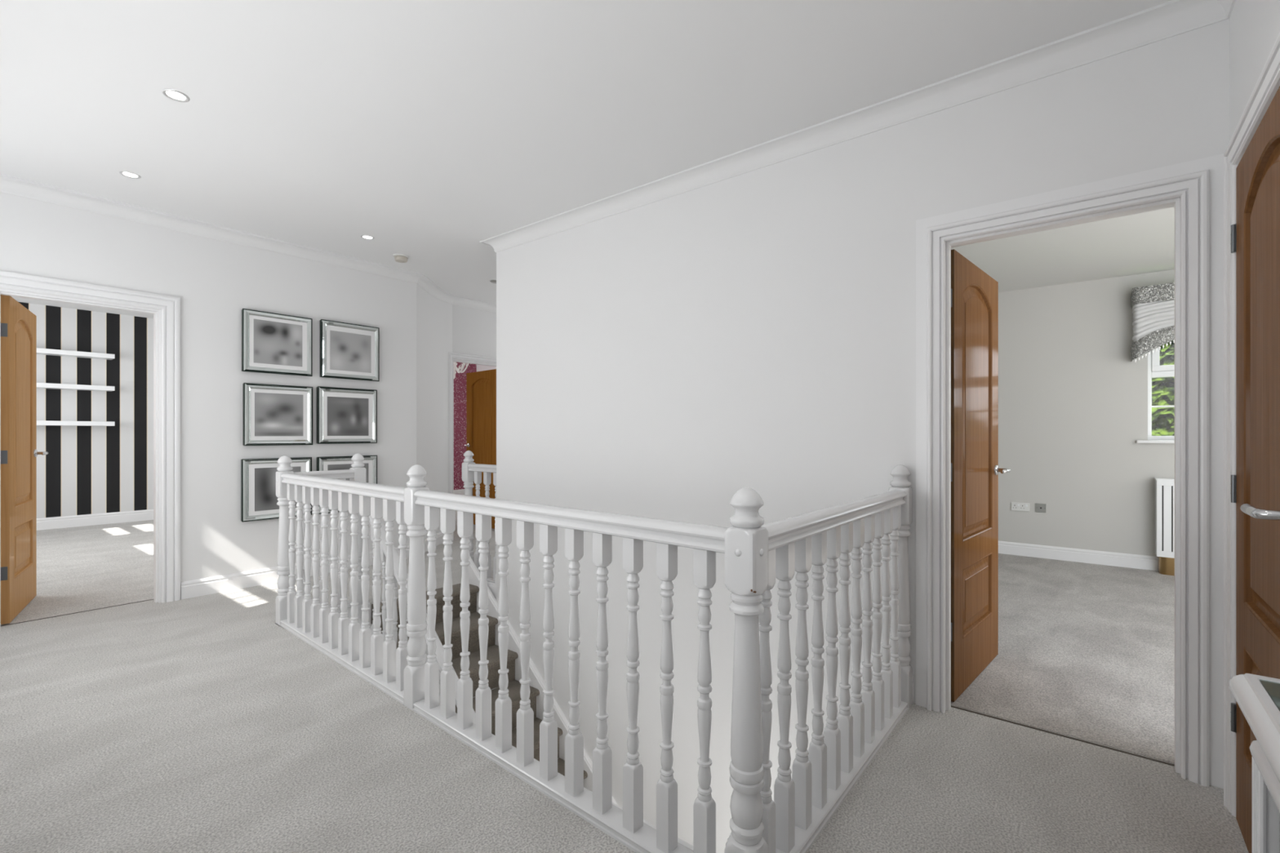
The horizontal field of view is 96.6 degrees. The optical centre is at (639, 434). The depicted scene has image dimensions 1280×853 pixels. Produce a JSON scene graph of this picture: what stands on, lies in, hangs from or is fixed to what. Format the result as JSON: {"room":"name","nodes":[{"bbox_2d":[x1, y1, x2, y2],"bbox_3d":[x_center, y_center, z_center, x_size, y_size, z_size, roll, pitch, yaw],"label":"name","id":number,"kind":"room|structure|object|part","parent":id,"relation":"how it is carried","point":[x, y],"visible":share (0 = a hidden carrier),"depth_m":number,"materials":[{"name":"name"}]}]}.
{"room":"upstairs landing","nodes":[
{"label":"upstairs landing","id":0,"kind":"room"},
{"bbox_2d":[11,296,153,318],"bbox_3d":[-5.290,-1.710,5.699,5.020,0.240,3.200,0,0,39],"label":"ceiling","id":1,"kind":"structure","parent":0,"point":[17,299],"depth_m":7.13,"materials":[{"name":"white paint"}]},
{"bbox_2d":[18,302,153,518],"bbox_3d":[-7.223,-0.130,7.212,0.110,3.000,3.150,0,0,39],"label":"wall","id":2,"kind":"structure","parent":0,"point":[85,469],"depth_m":7.36,"materials":[{"name":"paper"}]},
{"bbox_2d":[36,347,115,359],"bbox_3d":[-7.230,-1.006,6.939,0.219,0.056,1.215,0,0,39],"label":"floating shelf","id":3,"kind":"object","parent":2,"relation":"attached to","point":[39,351],"visible":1,"depth_m":7.07,"materials":[{"name":"white wood"}]},
{"bbox_2d":[36,382,115,391],"bbox_3d":[-7.230,-0.592,6.939,0.219,0.056,1.215,0,0,39],"label":"floating shelf","id":4,"kind":"object","parent":2,"relation":"attached to","point":[39,385],"visible":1,"depth_m":7.06,"materials":[{"name":"white wood"}]},
{"bbox_2d":[36,420,115,426],"bbox_3d":[-7.230,-0.138,6.939,0.219,0.056,1.215,0,0,39],"label":"floating shelf","id":5,"kind":"object","parent":2,"relation":"attached to","point":[38,422],"visible":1,"depth_m":7.09,"materials":[{"name":"white wood"}]},
{"bbox_2d":[36,509,153,530],"bbox_3d":[-7.199,1.097,7.141,0.016,0.146,3.070,0,0,39],"label":"baseboard","id":6,"kind":"structure","parent":2,"relation":"attached to","point":[55,522],"depth_m":7.34,"materials":[{"name":"white paint"}]},
{"bbox_2d":[0,191,416,602],"bbox_3d":[-3.249,-0.070,4.184,0.140,3.080,3.380,0,0,39],"label":"wall","id":7,"kind":"structure","parent":0,"point":[214,280],"depth_m":4.26,"materials":[{"name":"white paint"}]},
{"bbox_2d":[0,294,48,624],"bbox_3d":[-4.131,0.153,3.797,0.182,2.018,0.784,0,0,-38],"label":"door","id":8,"kind":"structure","parent":7,"relation":"in","point":[19,452],"depth_m":3.69,"materials":[{"name":"brown wood"}]},
{"bbox_3d":[-4.135,0.153,3.801,0.040,2.018,0.774,0,0,-38],"label":"frame","id":9,"kind":"part","parent":8,"relation":"part of","materials":[{"name":"brown wood"}]},
{"bbox_3d":[-4.134,0.752,3.801,0.043,0.323,0.535,0,0,-38],"label":"panel","id":10,"kind":"part","parent":8,"relation":"part of","materials":[{"name":"brown wood"}]},
{"bbox_3d":[-4.134,-0.151,3.801,0.043,1.236,0.535,0,0,-38],"label":"panel","id":11,"kind":"part","parent":8,"relation":"part of","materials":[{"name":"brown wood"}]},
{"bbox_3d":[-4.317,0.134,4.074,0.011,0.053,0.052,0,0,-38],"label":"handle","id":12,"kind":"part","parent":8,"relation":"part of","materials":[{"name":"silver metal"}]},
{"bbox_3d":[-4.253,0.134,4.048,0.063,0.023,0.140,0,0,-38],"label":"lever","id":13,"kind":"part","parent":8,"relation":"part of","materials":[{"name":"silver metal"}]},
{"bbox_2d":[0,599,153,626],"bbox_3d":[-3.681,1.169,3.753,0.008,0.003,0.744,0,0,39],"label":"trim","id":14,"kind":"structure","parent":7,"relation":"attached to","point":[150,599],"depth_m":3.73,"materials":[{"name":"grey"}]},
{"bbox_2d":[0,288,160,631],"bbox_3d":[-3.627,0.152,3.711,0.140,2.035,0.768,0,0,39],"label":"trim","id":15,"kind":"structure","parent":7,"relation":"attached to","point":[157,313],"depth_m":3.96,"materials":[{"name":"white paint"}]},
{"bbox_2d":[0,270,180,603],"bbox_3d":[-3.560,0.099,3.659,0.030,2.142,0.976,0,0,39],"label":"trim","id":16,"kind":"structure","parent":7,"relation":"attached to","point":[170,306],"depth_m":3.98,"materials":[{"name":"white paint"}]},
{"bbox_2d":[0,173,496,313],"bbox_3d":[-0.062,-1.446,3.596,6.547,0.149,6.440,0,0,39],"label":"trim","id":17,"kind":"structure","parent":7,"relation":"attached to","point":[8,184],"depth_m":4.17,"materials":[{"name":"white paint"}]},
{"bbox_2d":[240,457,311,522],"bbox_3d":[-2.864,0.424,4.510,0.055,0.476,0.491,0,0,39],"label":"picture","id":18,"kind":"object","parent":7,"relation":"attached to","point":[259,500],"visible":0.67,"depth_m":4.41,"materials":[{"name":"silver glass"}]},
{"bbox_2d":[254,466,301,511],"bbox_3d":[-2.853,0.424,4.498,0.002,0.330,0.325,0,0,39],"label":"photograph","id":19,"kind":"object","parent":18,"relation":"attached to","point":[265,498],"depth_m":4.43},
{"bbox_2d":[241,308,312,376],"bbox_3d":[-2.861,-0.716,4.513,0.055,0.476,0.490,0,0,39],"label":"picture","id":20,"kind":"object","parent":7,"relation":"attached to","point":[272,343],"visible":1,"depth_m":4.49,"materials":[{"name":"silver glass"}]},
{"bbox_2d":[253,319,302,366],"bbox_3d":[-2.851,-0.718,4.500,0.002,0.336,0.343,0,0,39],"label":"photograph","id":21,"kind":"object","parent":20,"relation":"attached to","point":[277,342],"depth_m":4.49},
{"bbox_2d":[242,382,312,445],"bbox_3d":[-2.857,-0.153,4.518,0.055,0.478,0.487,0,0,39],"label":"picture","id":22,"kind":"object","parent":7,"relation":"attached to","point":[273,415],"visible":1,"depth_m":4.48,"materials":[{"name":"silver glass"}]},
{"bbox_2d":[254,392,302,435],"bbox_3d":[-2.847,-0.155,4.505,0.002,0.336,0.343,0,0,39],"label":"photograph","id":23,"kind":"object","parent":22,"relation":"attached to","point":[276,414],"depth_m":4.50},
{"bbox_2d":[180,532,453,599],"bbox_3d":[-2.512,1.109,5.101,0.360,0.122,2.564,0,0,28],"label":"baseboard","id":24,"kind":"structure","parent":7,"relation":"attached to","point":[215,584],"depth_m":4.32,"materials":[{"name":"white paint"}]},
{"bbox_2d":[316,386,377,444],"bbox_3d":[-2.526,-0.161,4.933,0.055,0.478,0.498,0,0,39],"label":"picture","id":25,"kind":"object","parent":7,"relation":"attached to","point":[344,415],"visible":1,"depth_m":4.90,"materials":[{"name":"silver glass"}]},
{"bbox_2d":[327,396,368,435],"bbox_3d":[-2.515,-0.154,4.920,0.002,0.330,0.348,0,0,39],"label":"photograph","id":26,"kind":"object","parent":25,"relation":"attached to","point":[346,415],"depth_m":4.92},
{"bbox_2d":[316,455,377,514],"bbox_3d":[-2.525,0.424,4.934,0.055,0.476,0.500,0,0,39],"label":"picture","id":27,"kind":"object","parent":7,"relation":"attached to","point":[326,463],"visible":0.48,"depth_m":4.90,"materials":[{"name":"silver glass"}]},
{"bbox_2d":[327,462,368,482],"bbox_3d":[-2.514,0.422,4.921,0.002,0.336,0.343,0,0,39],"label":"photograph","id":28,"kind":"object","parent":27,"relation":"attached to","point":[331,466],"depth_m":4.88},
{"bbox_2d":[320,319,379,381],"bbox_3d":[-2.512,-0.720,4.950,0.055,0.483,0.493,0,0,39],"label":"picture","id":29,"kind":"object","parent":7,"relation":"attached to","point":[348,351],"visible":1,"depth_m":4.93,"materials":[{"name":"silver glass"}]},
{"bbox_2d":[329,330,371,373],"bbox_3d":[-2.501,-0.713,4.937,0.002,0.330,0.348,0,0,39],"label":"photograph","id":30,"kind":"object","parent":29,"relation":"attached to","point":[350,351],"depth_m":4.93},
{"bbox_2d":[416,284,452,539],"bbox_3d":[-2.186,-0.080,5.888,0.152,3.100,0.870,0,0,4],"label":"wall","id":31,"kind":"structure","parent":0,"point":[433,315],"depth_m":5.94,"materials":[{"name":"white paint"}]},
{"bbox_2d":[453,362,476,489],"bbox_3d":[-4.283,-0.180,9.458,0.100,2.900,3.630,0,0,39],"label":"wall","id":32,"kind":"structure","parent":0,"point":[460,381],"depth_m":10.56,"materials":[{"name":"paper"}]},
{"bbox_2d":[453,488,465,494],"bbox_3d":[-4.206,1.094,9.461,0.016,0.152,3.530,0,0,39],"label":"baseboard","id":33,"kind":"structure","parent":32,"relation":"attached to","point":[461,491],"depth_m":10.55,"materials":[{"name":"white paint"}]},
{"bbox_2d":[452,304,496,357],"bbox_3d":[-1.393,-0.080,7.270,0.120,3.100,2.380,0,0,39],"label":"wall","id":34,"kind":"structure","parent":0,"point":[473,331],"depth_m":6.54,"materials":[{"name":"white paint"}]},
{"bbox_2d":[448,351,496,493],"bbox_3d":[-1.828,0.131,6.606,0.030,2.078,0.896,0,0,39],"label":"trim","id":35,"kind":"structure","parent":34,"relation":"attached to","point":[451,356],"depth_m":6.29,"materials":[{"name":"white paint"}]},
{"bbox_2d":[464,368,496,528],"bbox_3d":[-1.989,0.178,7.244,0.764,1.967,0.182,0,0,44],"label":"door","id":36,"kind":"structure","parent":34,"relation":"in","point":[481,386],"depth_m":7.22,"materials":[{"name":"orange wood"}]},
{"bbox_3d":[-1.993,-0.117,7.247,0.515,1.205,0.043,0,0,44],"label":"panel","id":37,"kind":"part","parent":36,"relation":"part of","materials":[{"name":"orange wood"}]},
{"bbox_3d":[-1.993,0.762,7.247,0.515,0.315,0.043,0,0,44],"label":"panel","id":38,"kind":"part","parent":36,"relation":"part of","materials":[{"name":"orange wood"}]},
{"bbox_2d":[476,364,496,371],"bbox_3d":[-1.740,-0.180,9.826,3.613,2.900,0.120,0,0,39],"label":"wall","id":39,"kind":"structure","parent":0,"point":[479,367],"depth_m":10.69,"materials":[{"name":"white paint"}]},
{"bbox_2d":[0,0,1171,304],"bbox_3d":[-0.122,-1.640,3.586,6.667,0.380,6.550,0,0,39],"label":"ceiling","id":40,"kind":"structure","parent":0,"point":[431,131],"depth_m":2.42,"materials":[{"name":"white paint"}]},
{"bbox_2d":[119,171,141,178],"bbox_3d":[-2.923,-1.488,3.270,0.094,0.005,0.094,0,0,39],"label":"recessed light","id":41,"kind":"object","parent":40,"relation":"in","point":[126,174],"visible":1,"depth_m":3.27,"materials":[{"name":"grey"}]},
{"bbox_2d":[161,88,190,102],"bbox_3d":[-1.983,-1.448,2.437,0.094,0.005,0.094,0,0,39],"label":"recessed light","id":42,"kind":"object","parent":40,"relation":"in","point":[174,95],"visible":1,"depth_m":2.43,"materials":[{"name":"grey"}]},
{"bbox_2d":[360,235,373,239],"bbox_3d":[-2.055,-1.486,4.301,0.094,0.005,0.094,0,0,39],"label":"recessed light","id":43,"kind":"object","parent":40,"relation":"in","point":[365,237],"visible":1,"depth_m":4.29,"materials":[{"name":"grey"}]},
{"bbox_2d":[392,253,408,262],"bbox_3d":[-2.008,-1.477,4.792,0.124,0.050,0.124,0,0,39],"label":"smoke detector","id":44,"kind":"object","parent":40,"relation":"attached to","point":[401,258],"visible":1,"depth_m":4.75,"materials":[{"name":"white plastic"}]},
{"bbox_2d":[0,511,1248,852],"bbox_3d":[-1.026,1.299,4.884,12.700,0.262,7.250,0,0,39],"label":"floor","id":45,"kind":"structure","parent":0,"point":[201,724],"depth_m":2.15,"materials":[{"name":"grey carpet"}]},
{"bbox_2d":[275,455,293,625],"bbox_3d":[-2.210,0.650,3.546,0.085,1.040,0.088,0,0,38],"label":"newel post","id":46,"kind":"object","parent":45,"relation":"on","point":[284,461],"visible":0.74,"depth_m":3.52,"materials":[{"name":"white paint"}]},
{"bbox_2d":[293,469,355,610],"bbox_3d":[-2.080,0.704,3.745,0.080,0.932,0.389,0,0,33],"label":"balustrade","id":47,"kind":"object","parent":45,"relation":"on","point":[343,474],"visible":0.2,"depth_m":3.77,"materials":[{"name":"white paint"}]},
{"bbox_3d":[-2.080,0.268,3.745,0.072,0.060,0.389,0,0,33],"label":"handrail","id":48,"kind":"part","parent":47,"relation":"part of","materials":[{"name":"white paint"}]},
{"bbox_3d":[-2.080,1.154,3.745,0.080,0.032,0.389,0,0,33],"label":"rail","id":49,"kind":"part","parent":47,"relation":"part of","materials":[{"name":"white paint"}]},
{"bbox_2d":[280,472,408,704],"bbox_3d":[-1.588,0.704,3.010,1.558,0.932,0.080,0,0,41],"label":"balustrade","id":50,"kind":"object","parent":45,"relation":"on","point":[377,661],"visible":0.99,"depth_m":2.89,"materials":[{"name":"white paint"}]},
{"bbox_3d":[-1.588,1.154,3.010,1.558,0.032,0.080,0,0,41],"label":"rail","id":51,"kind":"part","parent":50,"relation":"part of","materials":[{"name":"white paint"}]},
{"bbox_3d":[-1.588,0.268,3.010,1.558,0.060,0.072,0,0,41],"label":"handrail","id":52,"kind":"part","parent":50,"relation":"part of","materials":[{"name":"white paint"}]},
{"bbox_2d":[349,453,366,605],"bbox_3d":[-1.951,0.650,3.942,0.085,1.040,0.085,0,0,39],"label":"newel post","id":53,"kind":"object","parent":45,"relation":"on","point":[360,474],"visible":0.35,"depth_m":3.92,"materials":[{"name":"white paint"}]},
{"bbox_2d":[403,464,430,710],"bbox_3d":[-0.968,0.650,2.473,0.085,1.040,0.085,0,0,41],"label":"newel post","id":54,"kind":"object","parent":45,"relation":"on","point":[414,513],"visible":0.97,"depth_m":2.44,"materials":[{"name":"white paint"}]},
{"bbox_2d":[462,450,475,562],"bbox_3d":[-1.409,0.650,4.689,0.088,1.040,0.088,0,0,41],"label":"newel post","id":55,"kind":"object","parent":45,"relation":"on","point":[468,477],"visible":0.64,"depth_m":4.66,"materials":[{"name":"white paint"}]},
{"bbox_2d":[467,463,496,582],"bbox_3d":[-1.198,0.704,4.522,0.458,0.932,0.080,0,0,39],"label":"balustrade","id":56,"kind":"object","parent":45,"relation":"on","point":[487,469],"visible":0.47,"depth_m":4.53,"materials":[{"name":"white paint"}]},
{"bbox_3d":[-1.198,0.268,4.522,0.458,0.060,0.072,0,0,39],"label":"handrail","id":57,"kind":"part","parent":56,"relation":"part of","materials":[{"name":"white paint"}]},
{"bbox_3d":[-1.198,1.154,4.522,0.458,0.032,0.080,0,0,39],"label":"rail","id":58,"kind":"part","parent":56,"relation":"part of","materials":[{"name":"white paint"}]},
{"bbox_2d":[413,489,727,852],"bbox_3d":[-0.352,0.704,1.942,1.544,0.932,0.080,0,0,41],"label":"balustrade","id":59,"kind":"object","parent":45,"relation":"on","point":[627,826],"visible":1,"depth_m":1.80,"materials":[{"name":"white paint"}]},
{"bbox_3d":[-0.352,1.154,1.942,1.544,0.032,0.080,0,0,41],"label":"rail","id":60,"kind":"part","parent":59,"relation":"part of","materials":[{"name":"white paint"}]},
{"bbox_3d":[-0.352,0.268,1.942,1.544,0.060,0.072,0,0,41],"label":"handrail","id":61,"kind":"part","parent":59,"relation":"part of","materials":[{"name":"white paint"}]},
{"bbox_2d":[724,487,768,852],"bbox_3d":[0.264,0.650,1.407,0.088,1.040,0.088,0,0,38],"label":"newel post","id":62,"kind":"object","parent":45,"relation":"on","point":[746,541],"visible":1,"depth_m":1.38,"materials":[{"name":"white paint"}]},
{"bbox_2d":[759,489,907,852],"bbox_3d":[0.698,0.704,1.943,0.080,0.932,1.293,0,0,39],"label":"balustrade","id":63,"kind":"object","parent":45,"relation":"on","point":[823,775],"visible":0.97,"depth_m":1.83,"materials":[{"name":"white paint"}]},
{"bbox_3d":[0.698,0.268,1.943,0.072,0.060,1.293,0,0,39],"label":"handrail","id":64,"kind":"part","parent":63,"relation":"part of","materials":[{"name":"white paint"}]},
{"bbox_3d":[0.698,1.154,1.943,0.080,0.032,1.292,0,0,39],"label":"rail","id":65,"kind":"part","parent":63,"relation":"part of","materials":[{"name":"white paint"}]},
{"bbox_2d":[888,464,912,710],"bbox_3d":[1.131,0.650,2.476,0.085,1.040,0.085,0,0,39],"label":"newel post","id":66,"kind":"object","parent":45,"relation":"on","point":[900,473],"visible":0.68,"depth_m":2.44,"materials":[{"name":"white paint"}]},
{"bbox_2d":[1154,477,1174,575],"bbox_3d":[4.803,0.768,4.491,1.110,0.797,0.174,0,0,39],"label":"radiator","id":67,"kind":"object","parent":45,"relation":"on","point":[1164,487],"visible":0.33,"depth_m":4.74,"materials":[{"name":"white metal"}]},
{"bbox_2d":[1228,673,1279,852],"bbox_3d":[0.769,0.766,0.394,0.390,0.805,0.975,0,0,39],"label":"console table","id":68,"kind":"object","parent":45,"relation":"on","point":[1257,696],"visible":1,"depth_m":0.81,"materials":[{"name":"white paint"}]},
{"bbox_3d":[0.769,0.469,0.394,0.350,0.030,0.935,0,0,39],"label":"moulding","id":69,"kind":"part","parent":68,"relation":"part of","materials":[{"name":"white paint"}]},
{"bbox_3d":[0.927,0.825,0.827,0.048,0.689,0.053,0,0,39],"label":"leg","id":70,"kind":"part","parent":68,"relation":"part of","materials":[{"name":"white paint"}]},
{"bbox_3d":[0.767,0.766,0.412,0.276,0.568,0.852,0,0,39],"label":"grey panel","id":71,"kind":"part","parent":68,"relation":"part of","materials":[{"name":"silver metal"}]},
{"bbox_2d":[496,18,1229,852],"bbox_3d":[0.489,1.145,3.082,3.975,5.450,0.060,0,0,39],"label":"wall","id":72,"kind":"structure","parent":0,"point":[668,358],"depth_m":3.02,"materials":[{"name":"white paint"}]},
{"bbox_2d":[278,581,693,851],"bbox_3d":[-0.553,1.460,3.061,3.294,0.620,1.399,0,0,39],"label":"trim","id":73,"kind":"structure","parent":72,"relation":"attached to","point":[491,585],"depth_m":3.85,"materials":[{"name":"white paint"}]},
{"bbox_2d":[480,0,1235,253],"bbox_3d":[0.237,-1.413,3.772,2.638,0.082,5.961,0,0,-11],"label":"trim","id":74,"kind":"structure","parent":72,"relation":"attached to","point":[1172,18],"depth_m":2.43,"materials":[{"name":"white paint"}]},
{"bbox_2d":[851,662,914,704],"bbox_3d":[1.085,1.109,2.557,0.262,0.122,0.016,0,0,39],"label":"baseboard","id":75,"kind":"structure","parent":72,"relation":"attached to","point":[861,665],"depth_m":2.58,"materials":[{"name":"white paint"}]},
{"bbox_2d":[951,248,1010,702],"bbox_3d":[1.612,0.178,2.757,0.182,1.967,0.764,0,0,45],"label":"door","id":76,"kind":"structure","parent":72,"relation":"in","point":[975,469],"depth_m":2.70,"materials":[{"name":"brown wood"}]},
{"bbox_3d":[1.615,0.762,2.760,0.043,0.315,0.515,0,0,44],"label":"panel","id":77,"kind":"part","parent":76,"relation":"part of","materials":[{"name":"brown wood"}]},
{"bbox_3d":[1.615,-0.117,2.760,0.043,1.205,0.515,0,0,44],"label":"panel","id":78,"kind":"part","parent":76,"relation":"part of","materials":[{"name":"brown wood"}]},
{"bbox_3d":[1.856,0.185,2.969,0.011,0.052,0.052,0,0,45],"label":"handle","id":79,"kind":"part","parent":76,"relation":"part of","materials":[{"name":"silver metal"}]},
{"bbox_3d":[1.838,0.185,2.902,0.063,0.022,0.140,0,0,44],"label":"lever","id":80,"kind":"part","parent":76,"relation":"part of","materials":[{"name":"silver metal"}]},
{"bbox_2d":[951,705,1174,766],"bbox_3d":[1.614,1.169,2.233,0.726,0.003,0.010,0,0,39],"label":"trim","id":81,"kind":"structure","parent":72,"relation":"attached to","point":[958,708],"depth_m":2.20,"materials":[{"name":"grey metal"}]},
{"bbox_2d":[915,153,1223,788],"bbox_3d":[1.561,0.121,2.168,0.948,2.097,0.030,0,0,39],"label":"trim","id":82,"kind":"structure","parent":72,"relation":"attached to","point":[1199,183],"depth_m":1.94,"materials":[{"name":"white paint"}]},
{"bbox_2d":[951,207,1174,292],"bbox_3d":[2.604,-1.614,4.020,5.950,0.432,4.067,0,0,39],"label":"ceiling","id":83,"kind":"structure","parent":0,"point":[1144,242],"depth_m":4.36,"materials":[{"name":"white paint"}]},
{"bbox_2d":[998,269,1174,556],"bbox_3d":[3.834,-0.080,5.519,6.100,2.900,0.220,0,0,39],"label":"wall","id":84,"kind":"structure","parent":0,"point":[1073,398],"depth_m":5.24,"materials":[{"name":"grey paint"}]},
{"bbox_2d":[1011,502,1029,511],"bbox_3d":[3.669,0.698,5.501,0.148,0.080,0.014,0,0,39],"label":"double socket","id":85,"kind":"object","parent":84,"relation":"attached to","point":[1015,506],"visible":1,"depth_m":5.50,"materials":[{"name":"white plastic"}]},
{"bbox_2d":[1035,503,1046,512],"bbox_3d":[3.797,0.696,5.401,0.086,0.084,0.010,0,0,39],"label":"socket","id":86,"kind":"object","parent":84,"relation":"attached to","point":[1039,508],"visible":1,"depth_m":5.40,"materials":[{"name":"grey plastic"}]},
{"bbox_2d":[998,541,1158,571],"bbox_3d":[3.760,1.109,5.427,5.900,0.122,0.016,0,0,39],"label":"baseboard","id":87,"kind":"structure","parent":84,"relation":"attached to","point":[1086,556],"depth_m":5.20,"materials":[{"name":"white paint"}]},
{"bbox_2d":[1130,282,1174,362],"bbox_3d":[4.802,-0.931,4.487,1.422,0.637,0.198,0,0,39],"label":"window valance","id":88,"kind":"object","parent":84,"relation":"in","point":[1153,318],"depth_m":4.78,"materials":[{"name":"grey fabric"}]},
{"bbox_2d":[1136,298,1174,443],"bbox_3d":[4.871,-0.557,4.585,1.333,1.265,0.165,0,0,39],"label":"window","id":89,"kind":"structure","parent":84,"relation":"in","point":[1154,370],"depth_m":4.93,"materials":[{"name":"white plastic"}]},
{"bbox_3d":[4.854,0.062,4.563,1.333,0.025,0.110,0,0,39],"label":"sill","id":90,"kind":"part","parent":89,"relation":"part of","materials":[{"name":"white paint"}]},
{"bbox_3d":[4.910,-0.571,4.621,1.198,1.239,0.060,0,0,39],"label":"frame","id":91,"kind":"part","parent":89,"relation":"part of","materials":[{"name":"white plastic"}]},
{"bbox_2d":[1229,0,1279,141],"bbox_3d":[1.628,-0.055,1.389,0.120,3.050,1.403,0,0,39],"label":"wall","id":92,"kind":"structure","parent":0,"point":[1254,24],"depth_m":1.66,"materials":[{"name":"white paint"}]},
{"bbox_2d":[1223,31,1279,817],"bbox_3d":[1.566,0.139,1.431,0.030,2.063,0.946,0,0,39],"label":"trim","id":93,"kind":"structure","parent":92,"relation":"attached to","point":[1268,83],"depth_m":1.76,"materials":[{"name":"white paint"}]},
{"bbox_2d":[1230,86,1279,852],"bbox_3d":[1.586,0.178,1.421,0.182,1.967,0.775,0,0,39],"label":"door","id":94,"kind":"structure","parent":92,"relation":"in","point":[1255,234],"depth_m":1.52,"materials":[{"name":"brown wood"}]},
{"bbox_3d":[1.582,0.762,1.415,0.043,0.315,0.522,0,0,39],"label":"panel","id":95,"kind":"part","parent":94,"relation":"part of","materials":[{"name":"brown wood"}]},
{"bbox_3d":[1.372,0.170,1.248,0.063,0.022,0.140,0,0,39],"label":"lever","id":96,"kind":"part","parent":94,"relation":"part of","materials":[{"name":"silver metal"}]},
{"bbox_3d":[1.582,-0.117,1.415,0.043,1.205,0.522,0,0,39],"label":"panel","id":97,"kind":"part","parent":94,"relation":"part of","materials":[{"name":"brown wood"}]},
{"bbox_3d":[-2.865,-1.655,8.498,3.713,0.350,3.900,0,0,39],"label":"ceiling","id":98,"kind":"structure","parent":0,"visible":0},
{"bbox_2d":[453,361,471,378],"bbox_3d":[-2.652,-1.135,8.135,0.521,0.690,0.524,0,0,39],"label":"chandelier","id":99,"kind":"object","parent":98,"relation":"hanging from","point":[455,363],"visible":0.26,"depth_m":8.12,"materials":[{"name":"white glass"}]},
{"bbox_3d":[-2.652,-0.935,8.135,0.100,0.290,0.100,0,0,39],"label":"glass stem","id":100,"kind":"part","parent":99,"relation":"part of","materials":[{"name":"white glass"}]},
{"bbox_3d":[-2.530,-0.986,8.088,0.217,0.205,0.020,0,0,21],"label":"arm","id":101,"kind":"part","parent":99,"relation":"part of","materials":[{"name":"white glass"}]},
{"bbox_3d":[-1.063,3.845,2.514,5.600,0.150,3.800,0,0,39],"label":"floor","id":102,"kind":"structure","parent":0,"visible":0},
{"bbox_2d":[358,555,617,805],"bbox_3d":[-0.424,2.499,3.230,3.195,3.193,0.847,0,0,39],"label":"staircase","id":103,"kind":"structure","parent":102,"relation":"on","point":[537,685],"depth_m":3.99,"materials":[{"name":"carpet"}]},
{"bbox_2d":[361,515,475,724],"bbox_3d":[-0.689,1.853,2.938,3.145,2.985,0.072,0,0,39],"label":"balustrade","id":104,"kind":"object","parent":103,"relation":"on","point":[439,652],"visible":0.09,"depth_m":3.64,"materials":[{"name":"white paint"}]},
{"bbox_3d":[0.037,1.145,5.605,0.120,5.450,3.197,0,0,39],"label":"wall","id":105,"kind":"structure","parent":0,"visible":0},
{"bbox_2d":[494,573,496,589],"bbox_3d":[-0.057,1.109,5.596,0.016,0.122,3.307,0,0,39],"label":"baseboard","id":106,"kind":"structure","parent":105,"relation":"attached to","point":[495,574],"depth_m":4.30,"materials":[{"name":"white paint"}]},
{"label":"outside","id":107,"kind":"structure","parent":0,"visible":0},
{"bbox_3d":[20.882,4.270,26.132,80.000,0.200,53.100,0,0,39],"label":"ground","id":108,"kind":"structure","parent":107,"visible":0},
{"bbox_2d":[1151,340,1174,435],"bbox_3d":[7.668,0.844,8.167,4.060,6.652,4.047,0,0,39],"label":"conifer tree","id":109,"kind":"object","parent":108,"relation":"on","point":[1163,388],"visible":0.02,"depth_m":7.54,"materials":[{"name":"green plant"}]}
]}

